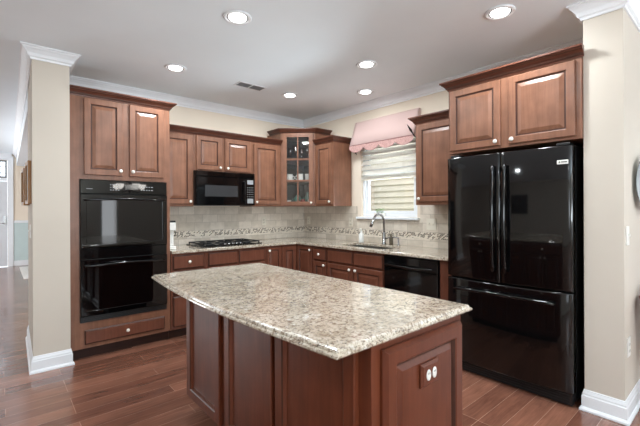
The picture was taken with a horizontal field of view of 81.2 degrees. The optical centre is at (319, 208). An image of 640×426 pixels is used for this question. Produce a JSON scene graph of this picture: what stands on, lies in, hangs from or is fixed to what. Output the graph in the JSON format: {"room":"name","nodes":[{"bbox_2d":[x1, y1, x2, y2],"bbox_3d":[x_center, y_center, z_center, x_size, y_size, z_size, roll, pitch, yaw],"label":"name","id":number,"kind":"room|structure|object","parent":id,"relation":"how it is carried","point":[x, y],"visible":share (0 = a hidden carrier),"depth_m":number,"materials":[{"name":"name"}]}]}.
{"room":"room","nodes":[
{"label":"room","id":0,"kind":"room"},
{"bbox_2d":[6,154,27,220],"bbox_3d":[-7.570,0.034,8.782,5.900,2.678,0.100,0,0,-41],"label":"wall","id":1,"kind":"structure","parent":0,"point":[20,212],"depth_m":8.97,"materials":[{"name":"beige paint"}]},
{"bbox_2d":[0,160,6,177],"bbox_3d":[-7.778,-0.934,8.566,0.910,0.414,0.040,0,0,-41],"label":"window","id":2,"kind":"structure","parent":1,"relation":"in","point":[5,161],"depth_m":8.82,"materials":[{"name":"white wood"}]},
{"bbox_2d":[0,181,7,266],"bbox_3d":[-7.736,0.359,8.528,0.915,2.010,0.116,0,0,-41],"label":"door","id":3,"kind":"structure","parent":1,"relation":"in","point":[3,184],"depth_m":8.79,"materials":[{"name":"metal"}]},
{"bbox_2d":[0,153,11,157],"bbox_3d":[-7.728,-1.254,8.495,1.095,0.100,0.074,0,0,-41],"label":"trim","id":4,"kind":"structure","parent":1,"relation":"attached to","point":[4,155],"depth_m":8.79,"materials":[{"name":"white paint"}]},
{"bbox_2d":[0,156,13,266],"bbox_3d":[-7.773,0.062,8.554,1.155,2.624,0.080,0,0,-41],"label":"trim","id":5,"kind":"structure","parent":1,"relation":"attached to","point":[10,160],"depth_m":8.87,"materials":[{"name":"white paint"}]},
{"bbox_2d":[14,223,27,260],"bbox_3d":[-6.350,0.788,9.760,2.560,0.900,0.011,0,0,-41],"label":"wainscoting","id":6,"kind":"structure","parent":1,"relation":"attached to","point":[20,229],"depth_m":9.00,"materials":[{"name":"blue paint"}]},
{"bbox_2d":[14,260,27,265],"bbox_3d":[-6.345,1.303,9.757,2.560,0.129,0.019,0,0,-41],"label":"baseboard","id":7,"kind":"structure","parent":1,"relation":"attached to","point":[18,262],"depth_m":8.99,"materials":[{"name":"white paint"}]},
{"bbox_2d":[14,220,27,222],"bbox_3d":[-6.346,0.307,9.753,2.560,0.059,0.029,0,0,-41],"label":"trim","id":8,"kind":"structure","parent":1,"relation":"attached to","point":[15,221],"depth_m":9.00,"materials":[{"name":"white paint"}]},
{"bbox_2d":[28,59,70,356],"bbox_3d":[-2.602,0.013,3.569,0.295,2.678,1.087,0,0,-41],"label":"wall","id":9,"kind":"structure","parent":0,"point":[48,86],"depth_m":3.15,"materials":[{"name":"beige paint"}]},
{"bbox_2d":[12,82,26,156],"bbox_3d":[-5.174,-1.265,6.372,0.074,0.100,6.510,0,0,-40],"label":"trim","id":10,"kind":"structure","parent":9,"relation":"attached to","point":[21,92],"depth_m":5.02,"materials":[{"name":"white paint"}]},
{"bbox_2d":[16,92,27,165],"bbox_3d":[-4.217,-1.180,7.235,2.604,0.277,6.564,0,0,-41],"label":"trim","id":11,"kind":"structure","parent":9,"relation":"attached to","point":[22,153],"depth_m":6.04,"materials":[{"name":"paint"}]},
{"bbox_2d":[21,168,29,205],"bbox_3d":[-2.861,-0.208,3.627,0.052,0.355,0.280,0,0,-42],"label":"picture frame","id":12,"kind":"object","parent":9,"relation":"attached to","point":[23,169],"visible":0.59,"depth_m":3.57,"materials":[{"name":"brown wood"}]},
{"bbox_2d":[25,160,31,203],"bbox_3d":[-2.586,-0.229,3.310,0.030,0.375,0.300,0,0,-42],"label":"picture frame","id":13,"kind":"object","parent":9,"relation":"attached to","point":[28,187],"visible":0.89,"depth_m":3.21,"materials":[{"name":"brown wood"}]},
{"bbox_2d":[25,325,74,374],"bbox_3d":[-2.602,1.282,3.546,0.311,0.137,1.114,0,0,-41],"label":"baseboard","id":14,"kind":"structure","parent":9,"relation":"attached to","point":[64,358],"depth_m":3.15,"materials":[{"name":"white paint"}]},
{"bbox_2d":[18,0,639,127],"bbox_3d":[0.610,-1.290,4.008,7.282,0.100,3.104,0,0,10],"label":"trim","id":15,"kind":"structure","parent":9,"relation":"attached to","point":[583,10],"depth_m":3.88,"materials":[{"name":"white paint"}]},
{"bbox_2d":[169,106,299,244],"bbox_3d":[-1.538,0.008,4.692,3.325,2.678,0.120,0,0,-41],"label":"wall","id":16,"kind":"structure","parent":0,"point":[183,116],"depth_m":4.83,"materials":[{"name":"beige paint"}]},
{"bbox_2d":[169,124,194,206],"bbox_3d":[-1.669,-0.470,4.245,0.353,0.891,0.386,0,0,-41],"label":"upper cabinet","id":17,"kind":"object","parent":16,"relation":"attached to","point":[181,137],"visible":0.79,"depth_m":4.15,"materials":[{"name":"brown wood"}]},
{"bbox_2d":[193,128,253,173],"bbox_3d":[-1.246,-0.678,4.612,0.766,0.478,0.386,0,0,-41],"label":"upper cabinet","id":18,"kind":"object","parent":16,"relation":"attached to","point":[213,150],"visible":0.94,"depth_m":4.46,"materials":[{"name":"brown wood"}]},
{"bbox_2d":[193,170,254,205],"bbox_3d":[-1.225,-0.238,4.591,0.762,0.398,0.440,0,0,-41],"label":"microwave","id":19,"kind":"object","parent":18,"relation":"attached to","point":[210,188],"visible":0.96,"depth_m":4.42,"materials":[{"name":"black metal"}]},
{"bbox_2d":[170,207,303,244],"bbox_3d":[-1.081,0.202,5.002,2.229,0.456,0.008,0,0,-41],"label":"backsplash","id":20,"kind":"structure","parent":16,"relation":"attached to","point":[192,223],"depth_m":4.95,"materials":[{"name":"tile"}]},
{"bbox_2d":[240,136,282,206],"bbox_3d":[-0.788,-0.474,5.007,0.440,0.891,0.386,0,0,-41],"label":"upper cabinet","id":21,"kind":"object","parent":16,"relation":"attached to","point":[266,153],"visible":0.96,"depth_m":4.88,"materials":[{"name":"brown wood"}]},
{"bbox_2d":[262,217,265,224],"bbox_3d":[-0.787,0.173,5.244,0.070,0.115,0.009,0,0,-41],"label":"outlet","id":22,"kind":"object","parent":16,"relation":"attached to","point":[263,218],"visible":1,"depth_m":5.24,"materials":[{"name":"beige plastic"}]},
{"bbox_2d":[267,128,331,206],"bbox_3d":[-0.283,-0.554,5.228,0.721,1.047,0.711,0,0,-41],"label":"upper cabinet","id":23,"kind":"object","parent":16,"relation":"attached to","point":[303,164],"visible":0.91,"depth_m":5.03,"materials":[{"name":"brown wood"}]},
{"bbox_2d":[287,174,294,179],"bbox_3d":[-0.408,-0.423,5.137,0.104,0.099,0.084,0,0,36],"label":"mug","id":24,"kind":"object","parent":23,"relation":"on","point":[289,176],"visible":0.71,"depth_m":5.11,"materials":[{"name":"ceramic"}]},
{"bbox_2d":[291,195,303,201],"bbox_3d":[-0.309,-0.130,5.207,0.135,0.158,0.131,0,0,-41],"label":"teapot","id":25,"kind":"object","parent":23,"relation":"in","point":[294,199],"visible":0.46,"depth_m":5.17,"materials":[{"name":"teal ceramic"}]},
{"bbox_2d":[287,160,308,184],"bbox_3d":[-0.277,-0.514,5.269,0.610,0.313,0.600,0,0,-41],"label":"shelf","id":26,"kind":"object","parent":23,"relation":"attached to","point":[295,167],"depth_m":5.52,"materials":[{"name":"brown wood"}]},
{"bbox_2d":[305,192,308,200],"bbox_3d":[-0.172,-0.142,5.239,0.090,0.180,0.090,0,0,-41],"label":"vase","id":27,"kind":"object","parent":23,"relation":"on","point":[307,193],"visible":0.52,"depth_m":5.21,"materials":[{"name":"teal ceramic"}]},
{"bbox_2d":[0,0,582,152],"bbox_3d":[-1.248,-1.383,3.910,9.100,0.100,15.550,0,0,-41],"label":"ceiling","id":28,"kind":"structure","parent":0,"point":[312,50],"depth_m":2.99,"materials":[{"name":"paint"}]},
{"bbox_2d":[164,64,186,71],"bbox_3d":[-1.363,-1.321,3.521,0.196,0.020,0.196,0,0,-41],"label":"recessed light","id":29,"kind":"object","parent":28,"relation":"in","point":[172,67],"visible":1,"depth_m":3.50,"materials":[{"name":"white glass"}]},
{"bbox_2d":[223,10,251,24],"bbox_3d":[-0.574,-1.325,2.600,0.196,0.020,0.196,0,0,-41],"label":"recessed light","id":30,"kind":"object","parent":28,"relation":"in","point":[237,17],"visible":1,"depth_m":2.58,"materials":[{"name":"white glass"}]},
{"bbox_2d":[234,81,266,90],"bbox_3d":[-0.758,-1.331,4.063,0.330,0.006,0.150,0,0,-41],"label":"ceiling vent","id":31,"kind":"object","parent":28,"relation":"in","point":[240,83],"visible":1,"depth_m":4.06,"materials":[{"name":"white metal"}]},
{"bbox_2d":[282,93,297,97],"bbox_3d":[-0.353,-1.325,4.387,0.196,0.020,0.196,0,0,-41],"label":"recessed light","id":32,"kind":"object","parent":28,"relation":"in","point":[286,95],"visible":1,"depth_m":4.36,"materials":[{"name":"white glass"}]},
{"bbox_2d":[357,89,373,94],"bbox_3d":[0.521,-1.329,4.268,0.196,0.020,0.196,0,0,-41],"label":"recessed light","id":33,"kind":"object","parent":28,"relation":"in","point":[362,91],"visible":1,"depth_m":4.24,"materials":[{"name":"white glass"}]},
{"bbox_2d":[356,60,376,68],"bbox_3d":[0.431,-1.329,3.456,0.196,0.020,0.196,0,0,-41],"label":"recessed light","id":34,"kind":"object","parent":28,"relation":"in","point":[365,64],"visible":1,"depth_m":3.43,"materials":[{"name":"white glass"}]},
{"bbox_2d":[484,4,515,19],"bbox_3d":[1.229,-1.332,2.549,0.196,0.020,0.196,0,0,-41],"label":"recessed light","id":35,"kind":"object","parent":28,"relation":"in","point":[499,12],"visible":1,"depth_m":2.53,"materials":[{"name":"white glass"}]},
{"bbox_2d":[0,265,639,425],"bbox_3d":[-1.235,1.395,3.910,9.100,0.100,15.550,0,0,-41],"label":"floor","id":36,"kind":"structure","parent":0,"point":[144,384],"depth_m":2.71,"materials":[{"name":"brown wood"}]},
{"bbox_2d":[19,266,27,278],"bbox_3d":[-6.032,1.360,8.256,0.900,0.011,2.000,0,0,-41],"label":"rug","id":37,"kind":"object","parent":36,"relation":"on","point":[24,270],"visible":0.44,"depth_m":8.06,"materials":[{"name":"white fabric"}]},
{"bbox_2d":[69,84,176,359],"bbox_3d":[-2.018,0.137,3.765,0.917,2.421,0.651,0,0,-41],"label":"tall cabinet","id":38,"kind":"object","parent":36,"relation":"on","point":[114,136],"visible":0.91,"depth_m":3.49,"materials":[{"name":"brown wood"}]},
{"bbox_2d":[79,179,166,323],"bbox_3d":[-1.982,0.377,3.709,0.745,1.278,0.591,0,0,-41],"label":"double oven","id":39,"kind":"object","parent":38,"relation":"in","point":[123,224],"visible":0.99,"depth_m":3.50,"materials":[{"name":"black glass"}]},
{"bbox_2d":[168,252,204,337],"bbox_3d":[-1.568,0.905,4.147,0.368,0.882,0.657,0,0,-41],"label":"base cabinet","id":40,"kind":"object","parent":36,"relation":"on","point":[181,262],"visible":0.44,"depth_m":3.87,"materials":[{"name":"brown wood"}]},
{"bbox_2d":[170,237,447,260],"bbox_3d":[-0.167,0.441,3.947,2.227,0.030,2.794,0,0,-41],"label":"countertop","id":41,"kind":"structure","parent":40,"relation":"on","point":[402,250],"depth_m":4.17,"materials":[{"name":"stone"}]},
{"bbox_2d":[170,220,175,249],"bbox_3d":[-1.597,0.280,3.985,0.099,0.305,0.110,0,0,-41],"label":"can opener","id":42,"kind":"object","parent":41,"relation":"on","point":[172,223],"visible":0.61,"depth_m":3.97,"materials":[{"name":"white plastic"}]},
{"bbox_2d":[186,238,261,247],"bbox_3d":[-1.155,0.411,4.535,0.765,0.038,0.475,0,0,-41],"label":"cooktop","id":43,"kind":"object","parent":41,"relation":"in","point":[228,242],"visible":1,"depth_m":4.42,"materials":[{"name":"metal"}]},
{"bbox_2d":[359,229,363,242],"bbox_3d":[0.515,0.335,4.668,0.067,0.175,0.064,0,0,-41],"label":"soap bottle","id":44,"kind":"object","parent":41,"relation":"on","point":[361,235],"visible":1,"depth_m":4.65,"materials":[{"name":"white plastic"}]},
{"bbox_2d":[353,245,390,248],"bbox_3d":[0.563,0.545,4.266,0.400,0.184,0.720,0,0,-41],"label":"sink","id":45,"kind":"object","parent":41,"relation":"in","point":[373,247],"visible":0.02,"depth_m":4.51,"materials":[{"name":"metal"}]},
{"bbox_2d":[370,213,389,244],"bbox_3d":[0.697,0.237,4.309,0.279,0.370,0.132,0,0,-41],"label":"faucet","id":46,"kind":"object","parent":41,"relation":"on","point":[384,238],"visible":1,"depth_m":4.39,"materials":[{"name":"metal"}]},
{"bbox_2d":[389,234,392,244],"bbox_3d":[0.832,0.356,4.367,0.044,0.130,0.044,0,0,-41],"label":"bottle","id":47,"kind":"object","parent":41,"relation":"on","point":[390,238],"visible":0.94,"depth_m":4.35,"materials":[{"name":"glass"}]},
{"bbox_2d":[205,247,265,268],"bbox_3d":[-1.137,0.903,4.520,0.770,0.882,0.657,0,0,-41],"label":"base cabinet","id":48,"kind":"object","parent":36,"relation":"on","point":[232,257],"visible":0.19,"depth_m":4.27,"materials":[{"name":"brown wood"}]},
{"bbox_2d":[266,245,280,266],"bbox_3d":[-0.760,0.901,4.846,0.225,0.882,0.657,0,0,-41],"label":"base cabinet","id":49,"kind":"object","parent":36,"relation":"on","point":[273,253],"visible":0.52,"depth_m":4.62,"materials":[{"name":"brown wood"}]},
{"bbox_2d":[281,244,313,272],"bbox_3d":[-0.254,0.899,5.094,0.862,0.882,0.944,0,0,-41],"label":"base cabinet","id":50,"kind":"object","parent":36,"relation":"on","point":[299,257],"visible":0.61,"depth_m":4.75,"materials":[{"name":"brown wood"}]},
{"bbox_2d":[313,246,327,275],"bbox_3d":[0.219,0.897,4.704,0.657,0.882,0.264,0,0,-41],"label":"base cabinet","id":51,"kind":"object","parent":36,"relation":"on","point":[320,254],"visible":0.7,"depth_m":4.49,"materials":[{"name":"brown wood"}]},
{"bbox_2d":[186,299,461,425],"bbox_3d":[-0.097,0.898,2.076,0.671,0.883,1.647,0,0,-41],"label":"kitchen island","id":52,"kind":"object","parent":36,"relation":"on","point":[238,374],"visible":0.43,"depth_m":1.57,"materials":[{"name":"brown wood"}]},
{"bbox_2d":[151,263,471,359],"bbox_3d":[-0.234,0.442,2.029,0.876,0.030,1.762,0,0,-41],"label":"island countertop","id":53,"kind":"structure","parent":52,"relation":"on","point":[334,318],"depth_m":1.64,"materials":[{"name":"stone"}]},
{"bbox_2d":[427,369,430,380],"bbox_3d":[0.420,0.641,1.438,0.029,0.044,0.003,0,0,-41],"label":"receptacle","id":54,"kind":"object","parent":52,"relation":"attached to","point":[428,370],"depth_m":1.44,"materials":[{"name":"white plastic"}]},
{"bbox_2d":[432,366,436,377],"bbox_3d":[0.450,0.641,1.464,0.029,0.044,0.003,0,0,-41],"label":"receptacle","id":55,"kind":"object","parent":52,"relation":"attached to","point":[434,368],"depth_m":1.46,"materials":[{"name":"white plastic"}]},
{"bbox_2d":[327,248,385,287],"bbox_3d":[0.586,0.895,4.279,0.657,0.882,0.857,0,0,-41],"label":"base cabinet","id":56,"kind":"object","parent":36,"relation":"on","point":[367,268],"visible":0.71,"depth_m":4.04,"materials":[{"name":"brown wood"}]},
{"bbox_2d":[384,254,439,298],"bbox_3d":[1.049,0.897,3.700,0.658,0.874,0.604,0,0,-41],"label":"dishwasher","id":57,"kind":"object","parent":36,"relation":"on","point":[419,276],"visible":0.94,"depth_m":3.48,"materials":[{"name":"black metal"}]},
{"bbox_2d":[440,260,449,300],"bbox_3d":[1.327,0.892,3.459,0.609,0.883,0.105,0,0,-41],"label":"end panel","id":58,"kind":"object","parent":36,"relation":"on","point":[444,274],"visible":0.03,"depth_m":3.27,"materials":[{"name":"brown wood"}]},
{"bbox_2d":[448,142,584,406],"bbox_3d":[1.590,0.443,2.998,0.772,1.780,0.908,0,0,-41],"label":"refrigerator","id":59,"kind":"object","parent":36,"relation":"on","point":[516,218],"visible":0.98,"depth_m":2.68,"materials":[{"name":"black metal"}]},
{"bbox_2d":[304,90,448,248],"bbox_3d":[1.063,-0.004,4.312,0.128,2.678,4.097,0,0,-41],"label":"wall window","id":60,"kind":"structure","parent":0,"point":[344,127],"depth_m":4.71,"materials":[{"name":"beige paint"}]},
{"bbox_2d":[312,135,351,205],"bbox_3d":[0.177,-0.478,4.953,0.386,0.891,0.412,0,0,-41],"label":"upper cabinet","id":61,"kind":"object","parent":60,"relation":"attached to","point":[333,165],"visible":0.95,"depth_m":4.85,"materials":[{"name":"brown wood"}]},
{"bbox_2d":[349,218,352,226],"bbox_3d":[0.407,0.178,4.965,0.009,0.115,0.070,0,0,-41],"label":"outlet","id":62,"kind":"object","parent":60,"relation":"attached to","point":[350,219],"visible":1,"depth_m":4.95,"materials":[{"name":"beige plastic"}]},
{"bbox_2d":[349,108,420,154],"bbox_3d":[0.704,-0.911,4.423,0.281,0.411,1.016,0,0,-41],"label":"valance","id":63,"kind":"object","parent":60,"relation":"attached to","point":[384,131],"visible":0.98,"depth_m":4.40,"materials":[{"name":"pink fabric"}]},
{"bbox_2d":[356,142,419,219],"bbox_3d":[0.829,-0.448,4.545,0.155,1.154,0.940,0,0,-41],"label":"window","id":64,"kind":"structure","parent":60,"relation":"attached to","point":[367,214],"depth_m":4.59,"materials":[{"name":"white paint"}]},
{"bbox_2d":[374,209,385,216],"bbox_3d":[0.735,0.047,4.595,0.063,0.110,0.148,0,0,-41],"label":"potted plant","id":65,"kind":"object","parent":64,"relation":"on","point":[376,210],"visible":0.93,"depth_m":4.58,"materials":[{"name":"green plant"}]},
{"bbox_2d":[361,135,415,180],"bbox_3d":[0.819,-0.691,4.519,0.043,0.658,0.840,0,0,-41],"label":"window blind","id":66,"kind":"object","parent":60,"relation":"attached to","point":[372,162],"visible":0.56,"depth_m":4.49,"materials":[{"name":"white fabric"}]},
{"bbox_2d":[426,219,435,229],"bbox_3d":[1.203,0.170,4.041,0.016,0.125,0.118,0,0,-41],"label":"light switch","id":67,"kind":"object","parent":60,"relation":"attached to","point":[431,223],"visible":1,"depth_m":4.04,"materials":[{"name":"beige plastic"}]},
{"bbox_2d":[408,109,454,204],"bbox_3d":[1.240,-0.483,3.723,0.386,0.891,0.595,0,0,-41],"label":"upper cabinet","id":68,"kind":"object","parent":60,"relation":"attached to","point":[432,129],"visible":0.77,"depth_m":3.65,"materials":[{"name":"brown wood"}]},
{"bbox_2d":[439,43,583,156],"bbox_3d":[1.623,-0.767,3.031,0.710,0.606,1.029,0,0,-41],"label":"upper cabinet","id":69,"kind":"object","parent":60,"relation":"attached to","point":[534,102],"visible":0.91,"depth_m":2.74,"materials":[{"name":"brown wood"}]},
{"bbox_2d":[583,8,639,400],"bbox_3d":[3.038,-0.012,3.451,3.227,2.678,0.210,0,0,-41],"label":"wall","id":70,"kind":"structure","parent":0,"point":[611,40],"depth_m":2.40,"materials":[{"name":"beige paint"}]},
{"bbox_2d":[579,379,639,425],"bbox_3d":[3.034,1.258,3.442,3.252,0.137,0.263,0,0,-41],"label":"baseboard","id":71,"kind":"structure","parent":70,"relation":"attached to","point":[610,408],"depth_m":2.39,"materials":[{"name":"white paint"}]},
{"bbox_2d":[626,226,629,245],"bbox_3d":[1.955,0.171,2.363,0.075,0.120,0.016,0,0,-41],"label":"light switch","id":72,"kind":"object","parent":70,"relation":"attached to","point":[627,227],"visible":1,"depth_m":2.35,"materials":[{"name":"white plastic"}]},
{"bbox_2d":[627,336,630,357],"bbox_3d":[1.971,0.881,2.379,0.075,0.120,0.009,0,0,-41],"label":"outlet","id":73,"kind":"object","parent":70,"relation":"attached to","point":[629,337],"visible":1,"depth_m":2.37,"materials":[{"name":"white plastic"}]},
{"bbox_2d":[636,162,639,200],"bbox_3d":[2.237,-0.180,2.552,0.379,0.379,0.019,0,0,-29],"label":"decorative plate","id":74,"kind":"object","parent":70,"relation":"attached to","point":[638,168],"visible":1,"depth_m":2.47,"materials":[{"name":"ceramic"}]},
{"label":"outside","id":75,"kind":"structure","parent":0,"visible":0},
{"bbox_3d":[3.412,1.550,12.326,13.860,0.050,12.800,0,0,-41],"label":"ground","id":76,"kind":"structure","parent":75,"visible":0},
{"bbox_2d":[370,137,414,210],"bbox_3d":[5.113,-0.352,9.441,3.050,3.740,7.500,0,0,-41],"label":"neighbor house","id":77,"kind":"structure","parent":76,"relation":"on","point":[396,194],"depth_m":10.64,"materials":[{"name":"beige"}]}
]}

